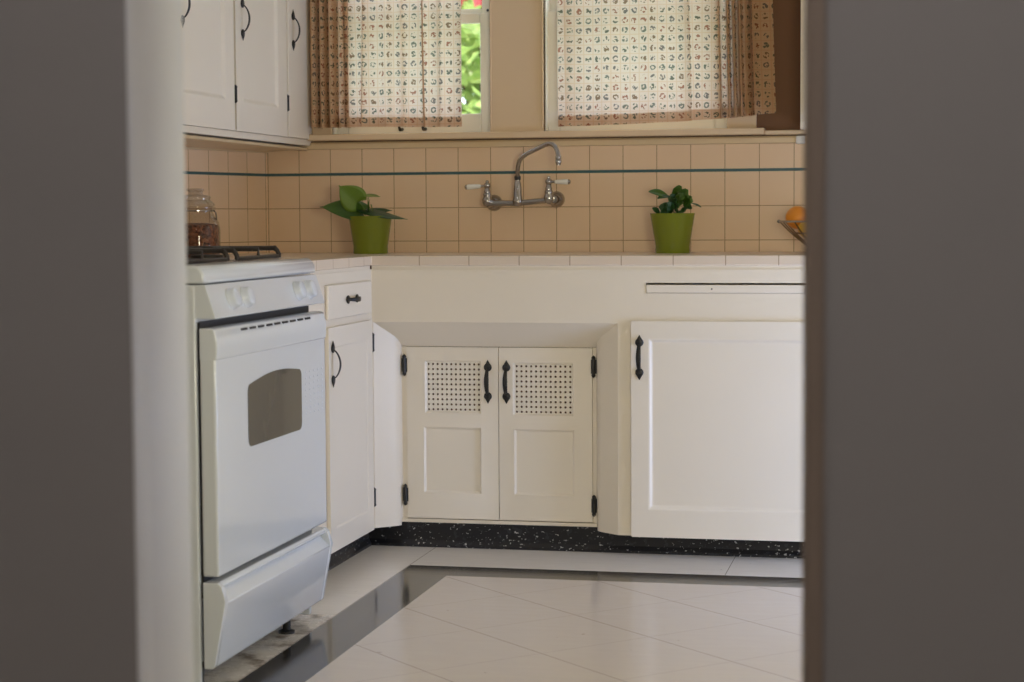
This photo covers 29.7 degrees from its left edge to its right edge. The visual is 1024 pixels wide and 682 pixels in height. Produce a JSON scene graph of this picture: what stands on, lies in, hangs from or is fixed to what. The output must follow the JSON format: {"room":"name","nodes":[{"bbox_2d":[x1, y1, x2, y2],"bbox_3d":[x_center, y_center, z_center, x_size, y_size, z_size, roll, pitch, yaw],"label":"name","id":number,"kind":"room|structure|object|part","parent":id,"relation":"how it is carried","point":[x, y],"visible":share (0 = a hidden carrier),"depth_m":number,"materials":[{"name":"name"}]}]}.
{"room":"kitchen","nodes":[
{"label":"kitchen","id":0,"kind":"room"},
{"bbox_2d":[204,545,801,681],"bbox_3d":[-0.641,0.868,2.658,5.200,0.050,8.200,0,4,12],"label":"floor","id":1,"kind":"structure","parent":0,"point":[385,613],"depth_m":4.81,"materials":[{"name":"beige tile"}]},
{"bbox_2d":[186,246,332,681],"bbox_3d":[-0.876,0.253,4.520,0.710,0.941,0.759,0,4,12],"label":"gas stove","id":2,"kind":"object","parent":1,"relation":"on","point":[260,556],"visible":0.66,"depth_m":4.32,"materials":[{"name":"white metal"}]},
{"bbox_3d":[-0.734,-0.202,4.644,0.110,0.013,0.110,0,4,12],"label":"burner","id":3,"kind":"part","parent":2,"relation":"part of","materials":[{"name":"metal"}]},
{"bbox_3d":[-0.601,-0.091,4.180,0.029,0.048,0.049,0,4,12],"label":"knob","id":4,"kind":"part","parent":2,"relation":"part of","materials":[{"name":"white plastic"}]},
{"bbox_3d":[-0.583,-0.097,4.266,0.029,0.048,0.049,0,4,12],"label":"knob","id":5,"kind":"part","parent":2,"relation":"part of","materials":[{"name":"white plastic"}]},
{"bbox_2d":[186,258,314,283],"bbox_3d":[-0.896,-0.166,4.497,0.674,0.038,0.759,0,4,12],"label":"cooktop","id":6,"kind":"object","parent":2,"relation":"in","point":[199,270],"depth_m":4.38,"materials":[{"name":"white metal"}]},
{"bbox_3d":[-0.577,-0.106,4.433,0.067,0.072,0.755,0,4,12],"label":"control panel","id":7,"kind":"part","parent":2,"relation":"part of","materials":[{"name":"white metal"}]},
{"bbox_3d":[-0.560,-0.017,4.435,0.040,0.068,0.759,0,4,12],"label":"door handle","id":8,"kind":"part","parent":2,"relation":"part of","materials":[{"name":"white metal"}]},
{"bbox_3d":[-0.561,0.244,4.452,0.036,0.468,0.759,0,4,12],"label":"oven door","id":9,"kind":"part","parent":2,"relation":"part of","materials":[{"name":"white metal"}]},
{"bbox_3d":[-0.552,0.582,4.472,0.050,0.186,0.759,0,4,12],"label":"storage drawer","id":10,"kind":"part","parent":2,"relation":"part of","materials":[{"name":"white metal"}]},
{"bbox_3d":[-0.507,-0.120,4.619,0.029,0.048,0.049,0,4,12],"label":"knob","id":11,"kind":"part","parent":2,"relation":"part of","materials":[{"name":"white plastic"}]},
{"bbox_3d":[-0.489,-0.125,4.702,0.029,0.048,0.049,0,4,12],"label":"knob","id":12,"kind":"part","parent":2,"relation":"part of","materials":[{"name":"white plastic"}]},
{"bbox_2d":[308,266,376,553],"bbox_3d":[-0.774,0.201,5.415,0.575,0.798,1.020,0,4,12],"label":"base cabinet","id":13,"kind":"object","parent":1,"relation":"on","point":[346,308],"visible":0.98,"depth_m":5.59,"materials":[{"name":"beige paint"}]},
{"bbox_3d":[-0.492,0.065,5.417,0.027,0.133,0.025,0,4,12],"label":"handle","id":14,"kind":"part","parent":13,"relation":"part of","materials":[{"name":"black metal"}]},
{"bbox_3d":[-0.471,-0.119,5.593,0.012,0.098,0.430,0,4,12],"label":"drawer","id":15,"kind":"part","parent":13,"relation":"part of","materials":[{"name":"beige paint"}]},
{"bbox_3d":[-0.469,0.267,5.616,0.012,0.635,0.435,0,4,12],"label":"door","id":16,"kind":"part","parent":13,"relation":"part of","materials":[{"name":"beige paint"}]},
{"bbox_3d":[-0.452,-0.122,5.596,0.027,0.025,0.133,0,4,12],"label":"drawer pull","id":17,"kind":"part","parent":13,"relation":"part of","materials":[{"name":"black metal"}]},
{"bbox_2d":[328,533,371,570],"bbox_3d":[-0.557,0.630,5.435,0.026,0.068,1.095,0,4,12],"label":"baseboard","id":18,"kind":"structure","parent":1,"relation":"on","point":[343,554],"depth_m":5.75,"materials":[{"name":"black stone"}]},
{"bbox_2d":[371,265,630,534],"bbox_3d":[0.025,0.156,6.058,0.792,0.799,0.575,0,4,12],"label":"base cabinet","id":19,"kind":"object","parent":1,"relation":"on","point":[493,464],"visible":1,"depth_m":5.84,"materials":[{"name":"beige paint"}]},
{"bbox_3d":[-0.180,0.281,5.906,0.287,0.526,0.019,0,4,12],"label":"door","id":20,"kind":"part","parent":19,"relation":"part of","materials":[{"name":"beige paint"}]},
{"bbox_2d":[427,362,479,411],"bbox_3d":[-0.178,0.140,5.896,0.172,0.154,0.004,0,4,12],"label":"grille","id":21,"kind":"object","parent":19,"relation":"attached to","point":[430,366],"depth_m":5.89,"materials":[{"name":"white metal"}]},
{"bbox_3d":[-0.075,0.124,5.852,0.025,0.133,0.027,0,4,12],"label":"handle","id":22,"kind":"part","parent":19,"relation":"part of","materials":[{"name":"black metal"}]},
{"bbox_3d":[-0.019,0.125,5.840,0.025,0.133,0.027,0,4,12],"label":"handle","id":23,"kind":"part","parent":19,"relation":"part of","materials":[{"name":"black metal"}]},
{"bbox_2d":[515,365,571,413],"bbox_3d":[0.095,0.146,5.838,0.180,0.154,0.004,0,4,12],"label":"grille","id":24,"kind":"object","parent":19,"relation":"attached to","point":[519,368],"depth_m":5.84,"materials":[{"name":"white metal"}]},
{"bbox_3d":[0.103,0.283,5.845,0.287,0.526,0.019,0,4,12],"label":"door","id":25,"kind":"part","parent":19,"relation":"part of","materials":[{"name":"beige paint"}]},
{"bbox_2d":[369,522,801,558],"bbox_3d":[0.801,0.602,5.700,2.560,0.074,0.025,0,4,12],"label":"baseboard","id":26,"kind":"structure","parent":1,"relation":"on","point":[412,534],"depth_m":5.84,"materials":[{"name":"black stone"}]},
{"bbox_2d":[631,265,802,541],"bbox_3d":[1.249,0.167,5.775,1.721,0.800,0.615,0,4,12],"label":"base cabinet","id":27,"kind":"object","parent":1,"relation":"on","point":[717,350],"visible":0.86,"depth_m":5.64,"materials":[{"name":"beige paint"}]},
{"bbox_2d":[220,252,802,270],"bbox_3d":[0.307,-0.222,5.450,3.434,0.029,1.596,0,4,12],"label":"countertop","id":28,"kind":"structure","parent":27,"relation":"on","point":[321,261],"depth_m":5.74,"materials":[{"name":"tile"}]},
{"bbox_2d":[185,188,220,257],"bbox_3d":[-0.892,-0.330,5.452,0.136,0.201,0.136,0,4,12],"label":"glass jar","id":29,"kind":"object","parent":28,"relation":"on","point":[197,234],"visible":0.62,"depth_m":5.40,"materials":[{"name":"glass"}]},
{"bbox_2d":[321,185,407,253],"bbox_3d":[-0.467,-0.392,6.227,0.297,0.220,0.141,0,4,12],"label":"potted plant","id":30,"kind":"object","parent":28,"relation":"on","point":[370,234],"visible":1,"depth_m":6.19,"materials":[{"name":"green plant"}]},
{"bbox_3d":[-0.456,-0.342,6.228,0.141,0.121,0.141,0,4,12],"label":"pot","id":31,"kind":"part","parent":30,"relation":"part of","materials":[{"name":"green ceramic"}]},
{"bbox_2d":[649,185,700,252],"bbox_3d":[0.502,-0.380,6.016,0.141,0.212,0.150,-2,4,-23],"label":"potted plant","id":32,"kind":"object","parent":28,"relation":"on","point":[672,232],"visible":1,"depth_m":5.97,"materials":[{"name":"green plant"}]},
{"bbox_3d":[0.501,-0.336,6.023,0.141,0.124,0.141,0,4,12],"label":"pot","id":33,"kind":"part","parent":32,"relation":"part of","materials":[{"name":"green ceramic"}]},
{"bbox_2d":[777,220,803,242],"bbox_3d":[0.948,-0.319,5.877,0.282,0.102,0.276,0,4,12],"label":"fruit basket","id":34,"kind":"object","parent":28,"relation":"on","point":[795,234],"visible":0.25,"depth_m":5.85,"materials":[{"name":"metal"}]},
{"bbox_2d":[786,206,803,228],"bbox_3d":[0.869,-0.375,5.878,0.073,0.070,0.073,0,4,12],"label":"orange","id":35,"kind":"object","parent":34,"relation":"in","point":[796,213],"visible":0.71,"depth_m":5.85,"materials":[{"name":"orange food"}]},
{"bbox_2d":[798,220,803,236],"bbox_3d":[0.906,-0.340,5.849,0.082,0.065,0.068,0,4,12],"label":"lemon","id":36,"kind":"object","parent":34,"relation":"in","point":[801,225],"visible":0.12,"depth_m":5.83,"materials":[{"name":"food"}]},
{"bbox_3d":[0.371,0.049,5.655,0.025,0.133,0.027,0,4,12],"label":"handle","id":37,"kind":"part","parent":27,"relation":"part of","materials":[{"name":"black metal"}]},
{"bbox_3d":[1.253,0.165,5.795,1.721,0.799,0.575,0,4,12],"label":"cabinet frame","id":38,"kind":"part","parent":27,"relation":"part of","materials":[{"name":"beige paint"}]},
{"bbox_2d":[0,0,1023,681],"bbox_3d":[-0.715,-0.349,2.266,5.000,2.530,0.160,0,4,12],"label":"wall","id":39,"kind":"structure","parent":0,"point":[923,509],"depth_m":1.98,"materials":[{"name":"grey paint"}]},
{"bbox_2d":[125,0,192,681],"bbox_3d":[-0.412,-0.162,2.217,0.020,2.060,0.165,0,4,12],"label":"trim","id":40,"kind":"structure","parent":39,"relation":"attached to","point":[154,29],"depth_m":2.22,"materials":[{"name":"white paint"}]},
{"bbox_2d":[802,0,825,681],"bbox_3d":[0.326,-0.156,2.055,0.022,2.060,0.172,0,4,12],"label":"trim","id":41,"kind":"structure","parent":39,"relation":"attached to","point":[814,10],"depth_m":1.98,"materials":[{"name":"paint"}]},
{"bbox_2d":[370,0,800,413],"bbox_3d":[0.580,-0.615,6.275,3.450,2.530,0.160,0,4,12],"label":"wall","id":42,"kind":"structure","parent":0,"point":[786,13],"depth_m":6.12,"materials":[{"name":"beige paint"}]},
{"bbox_2d":[312,127,332,134],"bbox_3d":[-0.635,-1.139,6.413,0.068,0.906,0.012,0,4,12],"label":"trim","id":43,"kind":"structure","parent":42,"relation":"attached to","point":[315,131],"depth_m":6.44,"materials":[{"name":"beige paint"}]},
{"bbox_2d":[310,0,461,128],"bbox_3d":[-0.410,-1.060,6.337,0.609,0.718,0.064,0,4,12],"label":"curtain","id":44,"kind":"object","parent":42,"relation":"hanging from","point":[375,63],"visible":1,"depth_m":6.33,"materials":[{"name":"fabric"}]},
{"bbox_2d":[333,10,489,133],"bbox_3d":[-0.314,-1.108,6.455,0.542,0.882,0.200,0,4,12],"label":"trim","id":45,"kind":"structure","parent":42,"relation":"attached to","point":[335,130],"depth_m":6.32,"materials":[{"name":"white paint"}]},
{"bbox_2d":[338,0,489,133],"bbox_3d":[-0.326,-1.114,6.399,0.538,0.858,0.099,0,4,12],"label":"window","id":46,"kind":"structure","parent":42,"relation":"in","point":[470,122],"depth_m":6.37,"materials":[{"name":"white paint"}]},
{"bbox_2d":[489,0,543,131],"bbox_3d":[0.016,-1.135,6.281,0.178,0.906,0.038,0,4,12],"label":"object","id":47,"kind":"structure","parent":42,"relation":"attached to","point":[516,26],"depth_m":6.28,"materials":[{"name":"beige paint"}]},
{"bbox_2d":[266,143,803,252],"bbox_3d":[0.661,-0.458,6.181,3.050,0.345,0.008,0,4,12],"label":"wall tile","id":48,"kind":"structure","parent":42,"relation":"attached to","point":[739,211],"depth_m":6.30,"materials":[{"name":"beige tile"}]},
{"bbox_2d":[465,141,570,210],"bbox_3d":[0.013,-0.530,6.228,0.349,0.220,0.164,0,4,12],"label":"faucet","id":49,"kind":"object","parent":48,"relation":"attached to","point":[556,199],"visible":1,"depth_m":6.25,"materials":[{"name":"metal"}]},
{"bbox_3d":[-0.087,-0.508,6.279,0.036,0.030,0.023,0,4,12],"label":"lever","id":50,"kind":"part","parent":49,"relation":"part of","materials":[{"name":"metal"}]},
{"bbox_3d":[0.081,-0.579,6.183,0.199,0.117,0.033,3,5,42],"label":"spout","id":51,"kind":"part","parent":49,"relation":"part of","materials":[{"name":"metal"}]},
{"bbox_3d":[0.125,-0.517,6.233,0.036,0.030,0.023,0,4,12],"label":"lever","id":52,"kind":"part","parent":49,"relation":"part of","materials":[{"name":"metal"}]},
{"bbox_2d":[267,168,803,175],"bbox_3d":[0.660,-0.546,6.172,3.050,0.009,0.004,0,4,12],"label":"trim","id":53,"kind":"structure","parent":42,"relation":"attached to","point":[739,169],"depth_m":6.29,"materials":[{"name":"teal tile"}]},
{"bbox_2d":[300,135,803,149],"bbox_3d":[0.659,-0.640,6.165,3.050,0.024,0.018,0,4,12],"label":"trim","id":54,"kind":"structure","parent":42,"relation":"attached to","point":[739,139],"depth_m":6.26,"materials":[{"name":"beige tile"}]},
{"bbox_2d":[307,128,803,140],"bbox_3d":[0.745,-0.668,6.182,2.890,0.022,0.145,0,4,12],"label":"trim","id":55,"kind":"structure","parent":42,"relation":"attached to","point":[708,131],"depth_m":6.24,"materials":[{"name":"beige paint"}]},
{"bbox_2d":[544,0,726,130],"bbox_3d":[0.415,-1.102,6.299,0.594,0.882,0.200,0,4,12],"label":"trim","id":56,"kind":"structure","parent":42,"relation":"attached to","point":[547,2],"depth_m":6.28,"materials":[{"name":"white paint"}]},
{"bbox_2d":[548,0,725,130],"bbox_3d":[0.408,-1.110,6.263,0.590,0.858,0.058,0,4,12],"label":"window","id":57,"kind":"structure","parent":42,"relation":"in","point":[552,14],"depth_m":6.30,"materials":[{"name":"white paint"}]},
{"bbox_2d":[557,0,775,126],"bbox_3d":[0.476,-1.049,6.128,0.775,0.723,0.058,0,4,12],"label":"curtain","id":58,"kind":"object","parent":42,"relation":"hanging from","point":[620,61],"visible":1,"depth_m":6.14,"materials":[{"name":"fabric"}]},
{"bbox_2d":[727,115,756,127],"bbox_3d":[0.729,-1.129,6.121,0.093,0.906,0.012,0,4,12],"label":"trim","id":59,"kind":"structure","parent":42,"relation":"attached to","point":[746,121],"depth_m":6.14,"materials":[{"name":"beige paint"}]},
{"bbox_2d":[796,136,803,143],"bbox_3d":[0.912,-0.635,6.102,0.030,0.026,0.020,0,4,12],"label":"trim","id":60,"kind":"structure","parent":42,"relation":"attached to","point":[799,139],"depth_m":6.09,"materials":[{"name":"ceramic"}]},
{"bbox_2d":[800,0,803,129],"bbox_3d":[1.503,-1.182,5.780,1.247,1.085,0.339,0,4,12],"label":"upper cabinet","id":61,"kind":"object","parent":42,"relation":"attached to","point":[802,1],"visible":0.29,"depth_m":5.79,"materials":[{"name":"beige paint"}]},
{"label":"outside","id":62,"kind":"structure","parent":0,"visible":0},
{"bbox_3d":[1.645,0.470,13.312,18.000,0.050,13.800,0,4,12],"label":"ground","id":63,"kind":"structure","parent":62,"visible":0},
{"bbox_2d":[461,0,481,113],"bbox_3d":[-0.229,-1.881,15.023,4.476,4.627,3.731,0,4,12],"label":"shrub","id":64,"kind":"object","parent":63,"relation":"on","point":[470,33],"visible":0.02,"depth_m":13.76,"materials":[{"name":"green plant"}]},
{"bbox_3d":[-1.845,-0.492,4.586,1.193,2.530,4.274,0,4,12],"label":"wall","id":65,"kind":"structure","parent":0,"visible":0},
{"bbox_2d":[185,171,266,175],"bbox_3d":[-1.207,-0.505,5.712,0.004,0.009,1.750,1,4,26],"label":"trim","id":66,"kind":"structure","parent":65,"relation":"attached to","point":[186,172],"depth_m":6.27,"materials":[{"name":"teal tile"}]},
{"bbox_2d":[185,149,267,253],"bbox_3d":[-1.210,-0.417,5.719,0.008,0.345,1.750,1,4,26],"label":"wall tile","id":67,"kind":"structure","parent":65,"relation":"attached to","point":[240,202],"depth_m":6.30,"materials":[{"name":"beige tile"}]},
{"bbox_2d":[184,134,307,152],"bbox_3d":[-1.180,-0.580,5.599,0.618,0.018,1.900,0,4,12],"label":"trim","id":68,"kind":"structure","parent":65,"relation":"attached to","point":[194,142],"depth_m":6.03,"materials":[{"name":"beige wood"}]},
{"bbox_2d":[182,0,311,145],"bbox_3d":[-1.166,-1.143,5.559,0.665,1.103,1.898,0,4,12],"label":"upper cabinet","id":69,"kind":"object","parent":65,"relation":"attached to","point":[247,63],"visible":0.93,"depth_m":5.86,"materials":[{"name":"beige paint"}]},
{"bbox_3d":[-0.896,-0.927,5.304,0.027,0.133,0.025,0,4,12],"label":"handle","id":70,"kind":"part","parent":69,"relation":"part of","materials":[{"name":"black metal"}]},
{"bbox_3d":[-0.882,-1.099,5.469,0.020,0.982,0.466,0,4,12],"label":"door","id":71,"kind":"part","parent":69,"relation":"part of","materials":[{"name":"beige paint"}]},
{"bbox_3d":[-0.795,-0.964,5.772,0.027,0.133,0.025,0,4,12],"label":"handle","id":72,"kind":"part","parent":69,"relation":"part of","materials":[{"name":"black metal"}]},
{"bbox_3d":[-1.182,-1.143,5.562,0.634,1.103,1.898,0,4,12],"label":"cabinet frame","id":73,"kind":"part","parent":69,"relation":"part of","materials":[{"name":"beige paint"}]},
{"bbox_3d":[-0.781,-1.130,5.938,0.020,0.982,0.467,0,4,12],"label":"door","id":74,"kind":"part","parent":69,"relation":"part of","materials":[{"name":"beige paint"}]},
{"bbox_3d":[-0.696,-1.003,6.234,0.027,0.133,0.025,0,4,12],"label":"handle","id":75,"kind":"part","parent":69,"relation":"part of","materials":[{"name":"black metal"}]},
{"bbox_3d":[-0.703,-1.154,6.300,0.020,0.982,0.236,0,4,12],"label":"door","id":76,"kind":"part","parent":69,"relation":"part of","materials":[{"name":"beige paint"}]}
]}

